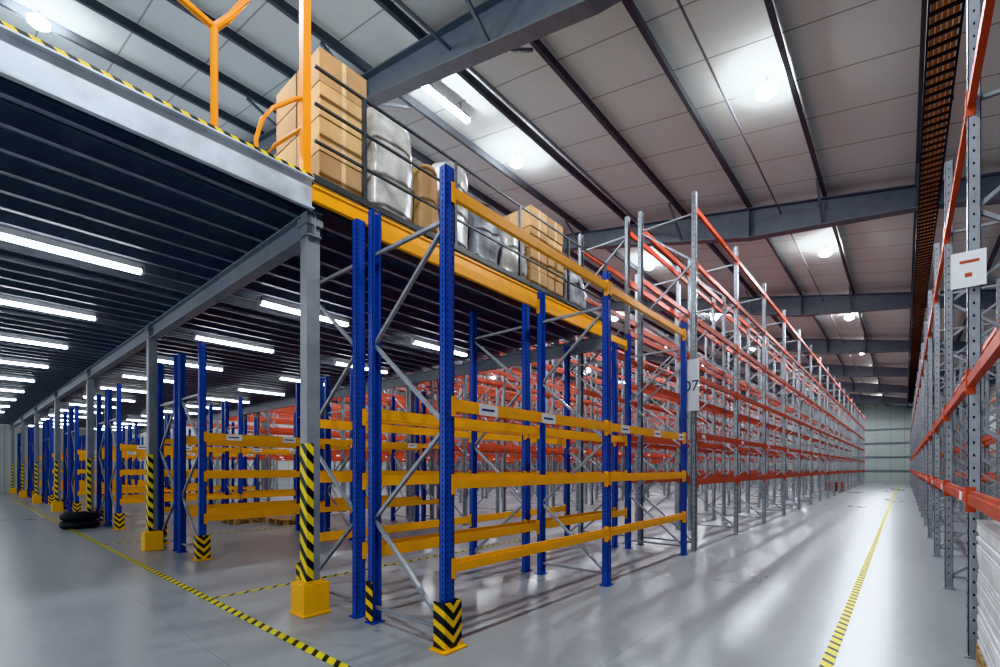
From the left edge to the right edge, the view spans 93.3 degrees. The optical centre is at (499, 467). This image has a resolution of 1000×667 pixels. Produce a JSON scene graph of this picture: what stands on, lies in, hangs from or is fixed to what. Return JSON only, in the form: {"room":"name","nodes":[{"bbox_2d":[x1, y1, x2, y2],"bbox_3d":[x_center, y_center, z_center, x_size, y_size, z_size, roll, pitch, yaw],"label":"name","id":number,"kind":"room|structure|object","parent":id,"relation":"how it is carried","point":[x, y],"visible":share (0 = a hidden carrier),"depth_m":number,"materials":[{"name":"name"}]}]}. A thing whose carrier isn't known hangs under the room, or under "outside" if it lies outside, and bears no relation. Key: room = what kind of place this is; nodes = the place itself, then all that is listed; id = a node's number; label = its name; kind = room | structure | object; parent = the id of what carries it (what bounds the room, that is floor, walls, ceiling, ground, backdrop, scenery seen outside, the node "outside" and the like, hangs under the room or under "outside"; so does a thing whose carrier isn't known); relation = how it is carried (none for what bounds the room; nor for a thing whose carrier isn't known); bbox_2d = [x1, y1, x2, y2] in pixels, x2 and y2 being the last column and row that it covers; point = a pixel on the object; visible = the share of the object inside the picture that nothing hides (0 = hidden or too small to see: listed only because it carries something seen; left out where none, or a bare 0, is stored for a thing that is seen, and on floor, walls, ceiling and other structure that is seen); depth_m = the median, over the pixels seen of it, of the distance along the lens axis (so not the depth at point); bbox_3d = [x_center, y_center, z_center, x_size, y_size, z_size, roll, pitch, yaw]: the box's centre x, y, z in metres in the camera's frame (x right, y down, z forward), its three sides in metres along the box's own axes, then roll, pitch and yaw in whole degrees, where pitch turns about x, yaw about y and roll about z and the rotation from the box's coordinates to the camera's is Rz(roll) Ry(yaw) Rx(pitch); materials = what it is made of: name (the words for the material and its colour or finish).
{"room":"warehouse","nodes":[
{"label":"warehouse","id":0,"kind":"room"},
{"bbox_2d":[177,0,310,173],"bbox_3d":[-2.690,-4.191,4.312,0.657,2.619,1.674,0,0,41],"label":"safety gate","id":1,"kind":"object","parent":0,"point":[304,98],"depth_m":4.67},
{"bbox_2d":[0,408,534,492],"bbox_3d":[-13.744,-2.150,48.657,0.200,7.300,68.000,0,0,41],"label":"wall","id":2,"kind":"structure","parent":0,"point":[5,431],"depth_m":32.23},
{"bbox_2d":[314,64,606,300],"bbox_3d":[0.130,-3.493,7.159,0.040,1.224,6.200,0,0,41],"label":"railing","id":3,"kind":"object","parent":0,"point":[364,101],"depth_m":5.79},
{"bbox_2d":[0,481,995,666],"bbox_3d":[3.872,1.600,33.559,46.200,0.200,68.000,0,0,41],"label":"floor","id":4,"kind":"structure","parent":0,"point":[775,593],"depth_m":5.55,"materials":[{"name":"concrete"}]},
{"bbox_2d":[17,434,134,493],"bbox_3d":[-26.675,-0.275,30.081,1.180,3.550,5.710,0,0,41],"label":"rack","id":5,"kind":"object","parent":4,"relation":"on","point":[17,434],"visible":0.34,"depth_m":29.69,"materials":[{"name":"metal"}]},
{"bbox_2d":[59,511,99,528],"bbox_3d":[-10.543,1.304,11.848,0.810,0.392,0.790,0,0,41],"label":"stack","id":6,"kind":"object","parent":4,"relation":"on","point":[79,519],"visible":1,"depth_m":11.58,"materials":[{"name":"black rubber"}]},
{"bbox_2d":[26,427,134,497],"bbox_3d":[-22.274,-0.275,26.273,1.240,3.550,5.765,0,0,41],"label":"rack","id":7,"kind":"object","parent":4,"relation":"on","point":[28,490],"visible":0.27,"depth_m":24.46,"materials":[{"name":"metal"}]},
{"bbox_2d":[19,433,143,490],"bbox_3d":[-25.673,-0.275,29.222,1.140,3.550,5.710,0,0,41],"label":"rack","id":8,"kind":"object","parent":4,"relation":"on","point":[142,438],"visible":0.25,"depth_m":29.55,"materials":[{"name":"metal"}]},
{"bbox_2d":[31,426,170,498],"bbox_3d":[-21.227,-0.275,25.375,1.200,3.550,5.765,0,0,41],"label":"rack","id":9,"kind":"object","parent":4,"relation":"on","point":[32,428],"visible":0.32,"depth_m":23.71,"materials":[{"name":"metal"}]},
{"bbox_2d":[41,420,196,502],"bbox_3d":[-17.833,-0.275,22.466,1.240,3.550,5.765,0,0,41],"label":"rack","id":10,"kind":"object","parent":4,"relation":"on","point":[43,493],"visible":0.39,"depth_m":21.61,"materials":[{"name":"metal"}]},
{"bbox_2d":[45,417,206,504],"bbox_3d":[-16.785,-0.275,21.568,1.200,3.550,5.765,0,0,41],"label":"rack","id":11,"kind":"object","parent":4,"relation":"on","point":[49,422],"visible":0.44,"depth_m":19.86,"materials":[{"name":"metal"}]},
{"bbox_2d":[61,408,243,511],"bbox_3d":[-13.391,-0.275,18.659,1.240,3.550,5.765,0,0,41],"label":"rack","id":12,"kind":"object","parent":4,"relation":"on","point":[65,500],"visible":0.36,"depth_m":16.93,"materials":[{"name":"metal"}]},
{"bbox_2d":[69,405,256,511],"bbox_3d":[-12.343,-0.275,17.761,1.200,3.550,5.765,0,0,41],"label":"rack","id":13,"kind":"object","parent":4,"relation":"on","point":[74,504],"visible":0.56,"depth_m":16.07,"materials":[{"name":"metal"}]},
{"bbox_2d":[12,500,350,666],"bbox_3d":[-11.993,1.498,12.821,29.100,0.003,0.080,0,0,41],"label":"tape","id":14,"kind":"object","parent":4,"relation":"on","point":[318,654],"visible":0.89,"depth_m":4.92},
{"bbox_2d":[94,390,294,525],"bbox_3d":[-8.949,-0.275,14.852,1.240,3.550,5.765,0,0,41],"label":"rack","id":15,"kind":"object","parent":4,"relation":"on","point":[99,439],"visible":0.42,"depth_m":13.12,"materials":[{"name":"metal"}]},
{"bbox_2d":[107,384,331,529],"bbox_3d":[-7.902,-0.275,13.954,1.200,3.550,5.765,0,0,41],"label":"rack","id":16,"kind":"object","parent":4,"relation":"on","point":[118,520],"visible":0.72,"depth_m":12.24,"materials":[{"name":"metal"}]},
{"bbox_2d":[221,517,265,524],"bbox_3d":[-7.105,1.429,13.070,1.000,0.142,0.800,0,0,41],"label":"wooden pallet","id":17,"kind":"object","parent":4,"relation":"on","point":[262,519],"visible":0.61,"depth_m":12.77,"materials":[{"name":"brown wood"}]},
{"bbox_2d":[105,517,386,544],"bbox_3d":[-5.589,1.498,11.758,0.070,0.003,6.620,0,0,41],"label":"tape","id":18,"kind":"object","parent":4,"relation":"on","point":[385,517],"visible":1,"depth_m":11.12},
{"bbox_2d":[268,515,294,524],"bbox_3d":[-5.749,1.429,12.961,1.000,0.142,0.800,0,0,41],"label":"wooden pallet","id":19,"kind":"object","parent":4,"relation":"on","point":[285,520],"visible":0.62,"depth_m":12.70,"materials":[{"name":"brown wood"}]},
{"bbox_2d":[158,355,418,550],"bbox_3d":[-4.508,-0.275,11.045,1.240,3.550,5.765,0,0,41],"label":"rack","id":20,"kind":"object","parent":4,"relation":"on","point":[162,440],"visible":0.56,"depth_m":9.73,"materials":[{"name":"metal"}]},
{"bbox_2d":[0,24,601,618],"bbox_3d":[-16.273,-0.690,16.318,37.050,4.380,13.600,0,0,41],"label":"mezzanine","id":21,"kind":"object","parent":4,"relation":"on","point":[217,223],"visible":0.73,"depth_m":6.07,"materials":[{"name":"metal"}]},
{"bbox_2d":[0,396,16,400],"bbox_3d":[-18.438,-2.550,16.949,0.100,0.120,1.520,0,0,41],"label":"fluorescent tube light","id":22,"kind":"object","parent":21,"relation":"attached to","point":[1,397],"visible":1,"depth_m":17.34,"materials":[{"name":"white"}]},
{"bbox_2d":[0,387,24,392],"bbox_3d":[-16.214,-2.550,15.043,0.100,0.120,1.520,0,0,41],"label":"fluorescent tube light","id":23,"kind":"object","parent":21,"relation":"attached to","point":[1,388],"visible":1,"depth_m":15.38,"materials":[{"name":"white"}]},
{"bbox_2d":[0,374,35,381],"bbox_3d":[-13.989,-2.550,13.136,0.100,0.120,1.520,0,0,41],"label":"fluorescent tube light","id":24,"kind":"object","parent":21,"relation":"attached to","point":[8,377],"visible":1,"depth_m":13.41,"materials":[{"name":"white"}]},
{"bbox_2d":[0,357,49,368],"bbox_3d":[-11.764,-2.550,11.229,0.100,0.120,1.520,0,0,41],"label":"fluorescent tube light","id":25,"kind":"object","parent":21,"relation":"attached to","point":[2,360],"visible":1,"depth_m":11.44,"materials":[{"name":"white"}]},
{"bbox_2d":[0,333,68,349],"bbox_3d":[-9.540,-2.550,9.322,0.100,0.120,1.520,0,0,41],"label":"fluorescent tube light","id":26,"kind":"object","parent":21,"relation":"attached to","point":[8,337],"visible":1,"depth_m":9.47,"materials":[{"name":"white"}]},
{"bbox_2d":[0,295,97,321],"bbox_3d":[-7.315,-2.550,7.416,0.100,0.120,1.520,0,0,41],"label":"fluorescent tube light","id":27,"kind":"object","parent":21,"relation":"attached to","point":[7,300],"visible":1,"depth_m":7.50,"materials":[{"name":"white"}]},
{"bbox_2d":[48,413,85,417],"bbox_3d":[-20.968,-2.550,23.003,0.100,0.120,1.520,0,0,41],"label":"fluorescent tube light","id":28,"kind":"object","parent":21,"relation":"attached to","point":[49,414],"visible":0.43,"depth_m":22.90,"materials":[{"name":"white"}]},
{"bbox_2d":[0,226,144,275],"bbox_3d":[-5.090,-2.550,5.509,0.100,0.120,1.520,0,0,41],"label":"fluorescent tube light","id":29,"kind":"object","parent":21,"relation":"attached to","point":[6,234],"visible":1,"depth_m":5.52,"materials":[{"name":"white"}]},
{"bbox_2d":[60,408,102,413],"bbox_3d":[-18.743,-2.550,21.096,0.100,0.120,1.520,0,0,41],"label":"fluorescent tube light","id":30,"kind":"object","parent":21,"relation":"attached to","point":[61,409],"visible":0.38,"depth_m":20.97,"materials":[{"name":"white"}]},
{"bbox_2d":[68,402,115,407],"bbox_3d":[-16.519,-2.550,19.189,0.100,0.120,1.520,0,0,41],"label":"fluorescent tube light","id":31,"kind":"object","parent":21,"relation":"attached to","point":[69,403],"visible":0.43,"depth_m":18.87,"materials":[{"name":"white"}]},
{"bbox_2d":[99,385,115,389],"bbox_3d":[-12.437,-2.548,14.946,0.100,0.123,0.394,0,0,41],"label":"fluorescent tube light","id":32,"kind":"object","parent":21,"relation":"attached to","point":[100,386],"depth_m":14.90,"materials":[{"name":"white"}]},
{"bbox_2d":[82,394,135,401],"bbox_3d":[-14.294,-2.550,17.282,0.100,0.120,1.520,0,0,41],"label":"fluorescent tube light","id":33,"kind":"object","parent":21,"relation":"attached to","point":[83,395],"visible":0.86,"depth_m":17.45,"materials":[{"name":"white"}]},
{"bbox_2d":[113,422,145,425],"bbox_3d":[-21.273,-2.550,27.149,0.100,0.120,1.520,0,0,41],"label":"fluorescent tube light","id":34,"kind":"object","parent":21,"relation":"attached to","point":[113,422],"visible":0.79,"depth_m":27.18,"materials":[{"name":"white"}]},
{"bbox_2d":[121,372,145,379],"bbox_3d":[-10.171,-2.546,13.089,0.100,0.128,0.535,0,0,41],"label":"fluorescent tube light","id":35,"kind":"object","parent":21,"relation":"attached to","point":[135,376],"depth_m":13.05,"materials":[{"name":"white"}]},
{"bbox_2d":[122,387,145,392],"bbox_3d":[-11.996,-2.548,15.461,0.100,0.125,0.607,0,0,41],"label":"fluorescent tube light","id":36,"kind":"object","parent":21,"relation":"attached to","point":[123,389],"depth_m":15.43,"materials":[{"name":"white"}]},
{"bbox_2d":[126,418,145,421],"bbox_3d":[-19.048,-2.550,25.243,0.100,0.120,1.520,0,0,41],"label":"fluorescent tube light","id":37,"kind":"object","parent":21,"relation":"attached to","point":[129,419],"visible":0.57,"depth_m":24.91,"materials":[{"name":"white"}]},
{"bbox_2d":[0,20,313,177],"bbox_3d":[-4.266,-2.897,1.918,0.055,0.031,7.360,0,0,41],"label":"tape","id":38,"kind":"object","parent":21,"relation":"on","point":[1,21],"visible":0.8,"depth_m":3.62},
{"bbox_2d":[158,357,172,363],"bbox_3d":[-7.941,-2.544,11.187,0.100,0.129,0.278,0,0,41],"label":"fluorescent tube light","id":39,"kind":"object","parent":21,"relation":"attached to","point":[160,359],"depth_m":11.16,"materials":[{"name":"white"}]},
{"bbox_2d":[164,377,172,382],"bbox_3d":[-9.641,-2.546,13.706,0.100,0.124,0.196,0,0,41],"label":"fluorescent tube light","id":40,"kind":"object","parent":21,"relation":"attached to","point":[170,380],"depth_m":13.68,"materials":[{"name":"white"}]},
{"bbox_2d":[164,409,197,414],"bbox_3d":[-14.599,-2.550,21.429,0.100,0.120,1.520,0,0,41],"label":"fluorescent tube light","id":41,"kind":"object","parent":21,"relation":"attached to","point":[165,410],"visible":0.43,"depth_m":21.72,"materials":[{"name":"white"}]},
{"bbox_2d":[186,403,197,407],"bbox_3d":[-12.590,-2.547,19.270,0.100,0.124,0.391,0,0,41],"label":"fluorescent tube light","id":42,"kind":"object","parent":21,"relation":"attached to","point":[196,405],"depth_m":19.24,"materials":[{"name":"white"}]},
{"bbox_2d":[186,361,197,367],"bbox_3d":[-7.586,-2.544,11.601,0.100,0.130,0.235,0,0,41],"label":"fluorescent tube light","id":43,"kind":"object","parent":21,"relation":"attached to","point":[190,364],"depth_m":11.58,"materials":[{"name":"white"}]},
{"bbox_2d":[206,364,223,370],"bbox_3d":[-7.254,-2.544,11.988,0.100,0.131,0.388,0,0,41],"label":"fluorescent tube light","id":44,"kind":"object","parent":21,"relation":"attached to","point":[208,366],"depth_m":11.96,"materials":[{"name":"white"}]},
{"bbox_2d":[206,396,249,402],"bbox_3d":[-10.149,-2.550,17.616,0.100,0.120,1.520,0,0,41],"label":"fluorescent tube light","id":45,"kind":"object","parent":21,"relation":"attached to","point":[207,397],"visible":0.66,"depth_m":17.48,"materials":[{"name":"white"}]},
{"bbox_2d":[193,332,274,352],"bbox_3d":[-5.395,-2.550,9.655,0.100,0.120,1.520,0,0,41],"label":"fluorescent tube light","id":46,"kind":"object","parent":21,"relation":"attached to","point":[199,336],"visible":1,"depth_m":9.57,"materials":[{"name":"white"}]},
{"bbox_2d":[237,386,284,395],"bbox_3d":[-7.925,-2.550,15.709,0.100,0.120,1.520,0,0,41],"label":"fluorescent tube light","id":47,"kind":"object","parent":21,"relation":"attached to","point":[238,387],"visible":1,"depth_m":15.63,"materials":[{"name":"white"}]},
{"bbox_2d":[257,296,299,314],"bbox_3d":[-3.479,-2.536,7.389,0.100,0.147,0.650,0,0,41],"label":"fluorescent tube light","id":48,"kind":"object","parent":21,"relation":"attached to","point":[281,305],"depth_m":7.36,"materials":[{"name":"white"}]},
{"bbox_2d":[278,375,299,381],"bbox_3d":[-5.700,-2.550,13.802,0.100,0.120,1.520,0,0,41],"label":"fluorescent tube light","id":49,"kind":"object","parent":21,"relation":"attached to","point":[282,377],"visible":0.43,"depth_m":13.40,"materials":[{"name":"white"}]},
{"bbox_2d":[276,46,366,204],"bbox_3d":[-2.117,-3.692,5.582,1.040,1.621,0.600,0,0,41],"label":"load","id":50,"kind":"object","parent":21,"relation":"on","point":[325,128],"visible":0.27,"depth_m":5.25,"materials":[{"name":"brown cardboard"}]},
{"bbox_2d":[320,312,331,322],"bbox_3d":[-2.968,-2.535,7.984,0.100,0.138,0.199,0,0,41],"label":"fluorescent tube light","id":51,"kind":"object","parent":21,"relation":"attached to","point":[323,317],"depth_m":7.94,"materials":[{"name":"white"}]},
{"bbox_2d":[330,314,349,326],"bbox_3d":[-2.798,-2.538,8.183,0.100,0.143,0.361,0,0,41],"label":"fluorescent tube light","id":52,"kind":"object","parent":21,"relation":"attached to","point":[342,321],"depth_m":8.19,"materials":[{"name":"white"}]},
{"bbox_2d":[333,359,348,365],"bbox_3d":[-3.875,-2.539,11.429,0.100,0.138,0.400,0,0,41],"label":"fluorescent tube light","id":53,"kind":"object","parent":21,"relation":"attached to","point":[345,363],"depth_m":11.39,"materials":[{"name":"white"}]},
{"bbox_2d":[367,109,413,228],"bbox_3d":[-1.636,-3.650,6.091,0.988,1.538,0.680,0,0,41],"label":"load","id":54,"kind":"object","parent":21,"relation":"on","point":[380,160],"visible":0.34,"depth_m":5.74,"materials":[{"name":"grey plastic stretch film"}]},
{"bbox_2d":[410,164,438,242],"bbox_3d":[-1.255,-3.461,6.542,0.980,1.159,0.380,0,0,41],"label":"load","id":55,"kind":"object","parent":21,"relation":"on","point":[424,186],"visible":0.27,"depth_m":6.21,"materials":[{"name":"brown cardboard"}]},
{"bbox_2d":[411,337,438,349],"bbox_3d":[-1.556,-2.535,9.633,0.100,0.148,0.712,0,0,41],"label":"fluorescent tube light","id":56,"kind":"object","parent":21,"relation":"attached to","point":[431,344],"depth_m":9.61,"materials":[{"name":"white"}]},
{"bbox_2d":[432,158,469,257],"bbox_3d":[-0.922,-3.609,6.929,0.980,1.457,0.529,0,0,41],"label":"load","id":57,"kind":"object","parent":21,"relation":"on","point":[462,230],"visible":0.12,"depth_m":6.66,"materials":[{"name":"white plastic stretch film"}]},
{"bbox_2d":[313,173,601,320],"bbox_3d":[0.151,-2.916,7.095,0.025,0.069,6.230,0,0,41],"label":"kickplate","id":58,"kind":"object","parent":21,"relation":"attached to","point":[319,180],"visible":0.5,"depth_m":5.88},
{"bbox_2d":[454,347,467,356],"bbox_3d":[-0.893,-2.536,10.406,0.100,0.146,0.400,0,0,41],"label":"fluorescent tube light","id":59,"kind":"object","parent":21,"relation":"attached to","point":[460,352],"depth_m":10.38,"materials":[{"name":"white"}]},
{"bbox_2d":[467,197,500,272],"bbox_3d":[-0.521,-3.468,7.401,1.011,1.175,0.634,0,0,41],"label":"load","id":60,"kind":"object","parent":21,"relation":"on","point":[478,244],"visible":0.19,"depth_m":7.04,"materials":[{"name":"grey plastic"}]},
{"bbox_2d":[498,225,527,285],"bbox_3d":[-0.089,-3.408,7.900,1.025,1.054,0.641,0,0,41],"label":"load","id":61,"kind":"object","parent":21,"relation":"on","point":[509,259],"visible":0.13,"depth_m":7.47,"materials":[{"name":"grey plastic"}]},
{"bbox_2d":[504,205,562,302],"bbox_3d":[0.463,-3.651,8.612,1.010,1.541,1.000,0,0,41],"label":"cardboard boxes","id":62,"kind":"object","parent":21,"relation":"on","point":[533,226],"visible":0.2,"depth_m":8.18,"materials":[{"name":"brown cardboard"}]},
{"bbox_2d":[563,268,585,313],"bbox_3d":[1.139,-3.348,9.401,1.006,0.933,0.860,0,0,41],"label":"load","id":63,"kind":"object","parent":21,"relation":"on","point":[577,296],"visible":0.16,"depth_m":9.04,"materials":[{"name":"grey plastic"}]},
{"bbox_2d":[177,342,438,560],"bbox_3d":[-3.460,-0.275,10.147,1.200,3.550,5.765,0,0,41],"label":"rack","id":64,"kind":"object","parent":4,"relation":"on","point":[201,547],"visible":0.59,"depth_m":8.45,"materials":[{"name":"metal"}]},
{"bbox_2d":[170,405,575,488],"bbox_3d":[-4.585,-1.750,46.865,1.180,6.500,47.750,0,0,41],"label":"rack","id":65,"kind":"object","parent":4,"relation":"on","point":[334,405],"visible":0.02,"depth_m":34.48,"materials":[{"name":"metal"}]},
{"bbox_2d":[212,537,536,598],"bbox_3d":[-1.147,1.498,7.950,0.070,0.003,6.620,0,0,41],"label":"tape","id":66,"kind":"object","parent":4,"relation":"on","point":[533,537],"visible":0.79,"depth_m":6.63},
{"bbox_2d":[194,404,587,489],"bbox_3d":[-3.583,-1.750,46.007,1.140,6.500,47.750,0,0,41],"label":"rack","id":67,"kind":"object","parent":4,"relation":"on","point":[337,405],"visible":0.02,"depth_m":32.57,"materials":[{"name":"metal"}]},
{"bbox_2d":[207,397,593,491],"bbox_3d":[-0.143,-1.750,43.059,1.180,6.500,47.750,0,0,41],"label":"rack","id":68,"kind":"object","parent":4,"relation":"on","point":[262,413],"visible":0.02,"depth_m":26.99,"materials":[{"name":"metal"}]},
{"bbox_2d":[213,397,620,491],"bbox_3d":[0.859,-1.750,42.200,1.140,6.500,47.750,0,0,41],"label":"rack","id":69,"kind":"object","parent":4,"relation":"on","point":[264,419],"visible":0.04,"depth_m":26.54,"materials":[{"name":"metal"}]},
{"bbox_2d":[245,386,666,498],"bbox_3d":[4.299,-1.750,39.252,1.180,6.500,47.750,0,0,41],"label":"rack","id":70,"kind":"object","parent":4,"relation":"on","point":[402,389],"visible":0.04,"depth_m":25.46,"materials":[{"name":"metal"}]},
{"bbox_2d":[296,218,618,618],"bbox_3d":[-0.066,-0.500,7.238,1.240,4.000,5.765,0,0,41],"label":"rack","id":71,"kind":"object","parent":4,"relation":"on","point":[357,531],"visible":0.6,"depth_m":6.38,"materials":[{"name":"metal"}]},
{"bbox_2d":[257,384,674,501],"bbox_3d":[5.301,-1.750,38.392,1.140,6.500,47.750,0,0,41],"label":"rack","id":72,"kind":"object","parent":4,"relation":"on","point":[275,430],"visible":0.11,"depth_m":24.41,"materials":[{"name":"metal"}]},
{"bbox_2d":[331,371,718,497],"bbox_3d":[8.740,-1.750,35.444,1.180,6.500,47.750,0,0,41],"label":"rack","id":73,"kind":"object","parent":4,"relation":"on","point":[423,388],"visible":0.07,"depth_m":25.47,"materials":[{"name":"metal"}]},
{"bbox_2d":[365,163,688,655],"bbox_3d":[0.982,-0.500,6.340,1.200,4.000,5.765,0,0,41],"label":"rack","id":74,"kind":"object","parent":4,"relation":"on","point":[446,624],"visible":1,"depth_m":4.81,"materials":[{"name":"metal"}]},
{"bbox_2d":[331,364,730,511],"bbox_3d":[9.743,-1.750,34.585,1.140,6.500,47.750,0,0,41],"label":"rack","id":75,"kind":"object","parent":4,"relation":"on","point":[342,452],"visible":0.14,"depth_m":23.14,"materials":[{"name":"metal"}]},
{"bbox_2d":[405,343,778,518],"bbox_3d":[13.182,-1.750,31.637,1.180,6.500,47.750,0,0,41],"label":"rack","id":76,"kind":"object","parent":4,"relation":"on","point":[496,392],"visible":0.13,"depth_m":18.77,"materials":[{"name":"metal"}]},
{"bbox_2d":[436,335,791,525],"bbox_3d":[14.184,-1.750,30.778,1.140,6.500,47.750,0,0,41],"label":"rack","id":77,"kind":"object","parent":4,"relation":"on","point":[465,447],"visible":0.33,"depth_m":17.29,"materials":[{"name":"metal"}]},
{"bbox_2d":[578,216,846,543],"bbox_3d":[17.624,-1.750,27.830,1.180,6.500,47.750,0,0,41],"label":"rack","id":78,"kind":"object","parent":4,"relation":"on","point":[628,284],"visible":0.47,"depth_m":12.79,"materials":[{"name":"metal"}]},
{"bbox_2d":[636,191,864,550],"bbox_3d":[18.626,-1.750,26.971,1.140,6.500,47.750,0,0,41],"label":"rack","id":79,"kind":"object","parent":4,"relation":"on","point":[693,480],"visible":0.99,"depth_m":12.75,"materials":[{"name":"metal"}]},
{"bbox_2d":[680,358,698,411],"bbox_3d":[3.404,-1.450,8.366,0.320,0.900,0.266,0,0,41],"label":"number sign","id":80,"kind":"object","parent":79,"relation":"attached to","point":[692,364],"visible":0.56,"depth_m":8.24,"materials":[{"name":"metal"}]},
{"bbox_2d":[825,482,842,491],"bbox_3d":[21.869,1.212,30.777,0.950,0.577,1.200,0,0,41],"label":"pallets","id":81,"kind":"object","parent":4,"relation":"on","point":[836,486],"visible":0.42,"depth_m":30.60,"materials":[{"name":"paint"}]},
{"bbox_2d":[819,485,897,666],"bbox_3d":[15.667,1.498,18.971,0.080,0.003,60.800,0,0,41],"label":"tape","id":82,"kind":"object","parent":4,"relation":"on","point":[830,655],"visible":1,"depth_m":4.99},
{"bbox_2d":[910,0,999,659],"bbox_3d":[18.702,-1.150,20.453,1.220,5.300,56.150,0,0,41],"label":"rack","id":83,"kind":"object","parent":4,"relation":"on","point":[968,269],"visible":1,"depth_m":5.36,"materials":[{"name":"metal"}]},
{"bbox_2d":[942,335,995,519],"bbox_3d":[19.792,-1.150,19.519,1.190,5.300,56.150,0,0,41],"label":"rack","id":84,"kind":"object","parent":4,"relation":"on","point":[987,452],"visible":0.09,"depth_m":13.47,"materials":[{"name":"metal"}]},
{"bbox_2d":[976,519,999,666],"bbox_3d":[3.629,0.950,2.882,0.920,1.101,1.300,0,0,41],"label":"pallet","id":85,"kind":"object","parent":4,"relation":"on","point":[988,546],"visible":1,"depth_m":3.19,"materials":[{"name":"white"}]},
{"bbox_2d":[0,0,999,418],"bbox_3d":[3.872,-7.880,33.559,46.200,5.040,68.000,0,0,41],"label":"ceiling","id":86,"kind":"structure","parent":0,"point":[854,64],"depth_m":9.42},
{"bbox_2d":[27,9,49,31],"bbox_3d":[-8.737,-8.500,8.937,0.320,0.340,0.320,0,0,41],"label":"lamp","id":87,"kind":"object","parent":86,"relation":"hanging from","point":[36,20],"visible":1,"depth_m":8.88,"materials":[{"name":"grey paint"}]},
{"bbox_2d":[422,83,470,122],"bbox_3d":[-1.069,-7.450,9.510,0.120,0.300,1.250,0,0,41],"label":"ceiling light","id":88,"kind":"object","parent":86,"relation":"hanging from","point":[430,89],"visible":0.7,"depth_m":9.48,"materials":[{"name":"white"}]},
{"bbox_2d":[510,152,522,167],"bbox_3d":[0.401,-7.430,11.378,0.320,0.340,0.320,0,0,41],"label":"lamp","id":89,"kind":"object","parent":86,"relation":"hanging from","point":[516,161],"visible":1,"depth_m":11.29,"materials":[{"name":"grey paint"}]},
{"bbox_2d":[645,260,653,269],"bbox_3d":[5.477,-7.430,17.300,0.320,0.340,0.320,0,0,41],"label":"lamp","id":90,"kind":"object","parent":86,"relation":"hanging from","point":[649,266],"visible":1,"depth_m":17.21,"materials":[{"name":"grey paint"}]},
{"bbox_2d":[756,77,777,100],"bbox_3d":[4.463,-6.360,7.896,0.320,0.340,0.320,0,0,41],"label":"lamp","id":91,"kind":"object","parent":86,"relation":"hanging from","point":[767,90],"visible":1,"depth_m":7.83,"materials":[{"name":"grey paint"}]},
{"bbox_2d":[819,245,831,256],"bbox_3d":[9.539,-6.360,13.819,0.320,0.340,0.320,0,0,41],"label":"lamp","id":92,"kind":"object","parent":86,"relation":"hanging from","point":[825,252],"visible":1,"depth_m":13.74,"materials":[{"name":"grey paint"}]},
{"bbox_2d":[845,313,853,319],"bbox_3d":[14.615,-6.360,19.741,0.320,0.340,0.320,0,0,41],"label":"lamp","id":93,"kind":"object","parent":86,"relation":"hanging from","point":[849,316],"visible":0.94,"depth_m":19.65,"materials":[{"name":"grey paint"}]},
{"bbox_2d":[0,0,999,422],"bbox_3d":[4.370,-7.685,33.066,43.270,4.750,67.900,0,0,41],"label":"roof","id":94,"kind":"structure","parent":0,"point":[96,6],"depth_m":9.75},
{"bbox_2d":[74,0,621,479],"bbox_3d":[-10.890,-4.246,16.314,46.190,11.492,2.028,0,0,41],"label":"girder","id":95,"kind":"object","parent":94,"relation":"attached to","point":[490,29],"depth_m":7.38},
{"bbox_2d":[206,162,999,422],"bbox_3d":[-5.684,-4.246,22.388,46.190,11.492,2.028,0,0,41],"label":"girder","id":96,"kind":"object","parent":94,"relation":"attached to","point":[765,221],"depth_m":11.45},
{"bbox_2d":[394,0,873,403],"bbox_3d":[15.153,-6.531,23.758,3.348,0.598,67.800,0,0,41],"label":"ceiling pipe","id":97,"kind":"object","parent":94,"relation":"attached to","point":[408,10],"visible":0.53,"depth_m":8.89,"materials":[{"name":"metal"}]},
{"bbox_2d":[332,284,995,400],"bbox_3d":[-0.477,-4.246,28.462,46.190,11.492,2.028,0,0,41],"label":"girder","id":98,"kind":"object","parent":94,"relation":"attached to","point":[803,305],"depth_m":17.60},
{"bbox_2d":[390,332,984,410],"bbox_3d":[4.729,-4.246,34.537,46.190,11.492,2.028,0,0,41],"label":"girder","id":99,"kind":"object","parent":94,"relation":"attached to","point":[819,346],"depth_m":23.87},
{"bbox_2d":[435,354,995,469],"bbox_3d":[9.935,-4.246,40.611,46.190,11.492,2.028,0,0,41],"label":"girder","id":100,"kind":"object","parent":94,"relation":"attached to","point":[834,370],"depth_m":30.18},
{"bbox_2d":[500,369,984,489],"bbox_3d":[15.141,-4.246,46.685,46.190,11.492,2.028,0,0,41],"label":"girder","id":101,"kind":"object","parent":94,"relation":"attached to","point":[848,386],"depth_m":36.13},
{"bbox_2d":[571,380,965,415],"bbox_3d":[20.347,-4.246,52.759,46.190,11.492,2.028,0,0,41],"label":"girder","id":102,"kind":"object","parent":94,"relation":"attached to","point":[857,398],"depth_m":42.14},
{"bbox_2d":[908,0,965,401],"bbox_3d":[14.590,-5.695,16.470,0.340,0.890,56.000,0,0,41],"label":"cable tray","id":103,"kind":"object","parent":94,"relation":"hanging from","point":[952,65],"visible":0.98,"depth_m":7.56,"materials":[{"name":"dark painted steel"},{"name":"orange-brown painted metal"}]},
{"bbox_2d":[570,389,958,482],"bbox_3d":[25.998,-4.350,59.374,46.200,11.700,0.001,0,0,41],"label":"wall","id":104,"kind":"structure","parent":0,"point":[877,416],"depth_m":48.50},
{"bbox_2d":[619,394,958,481],"bbox_3d":[25.951,-4.215,59.204,45.950,11.430,0.280,0,0,41],"label":"trim","id":105,"kind":"structure","parent":104,"relation":"attached to","point":[656,465],"depth_m":49.22,"materials":[{"name":"grey paint"}]},
{"bbox_2d":[965,384,995,492],"bbox_3d":[21.486,-1.930,18.461,0.200,6.860,68.000,0,0,41],"label":"wall","id":106,"kind":"structure","parent":0,"point":[992,392],"depth_m":29.69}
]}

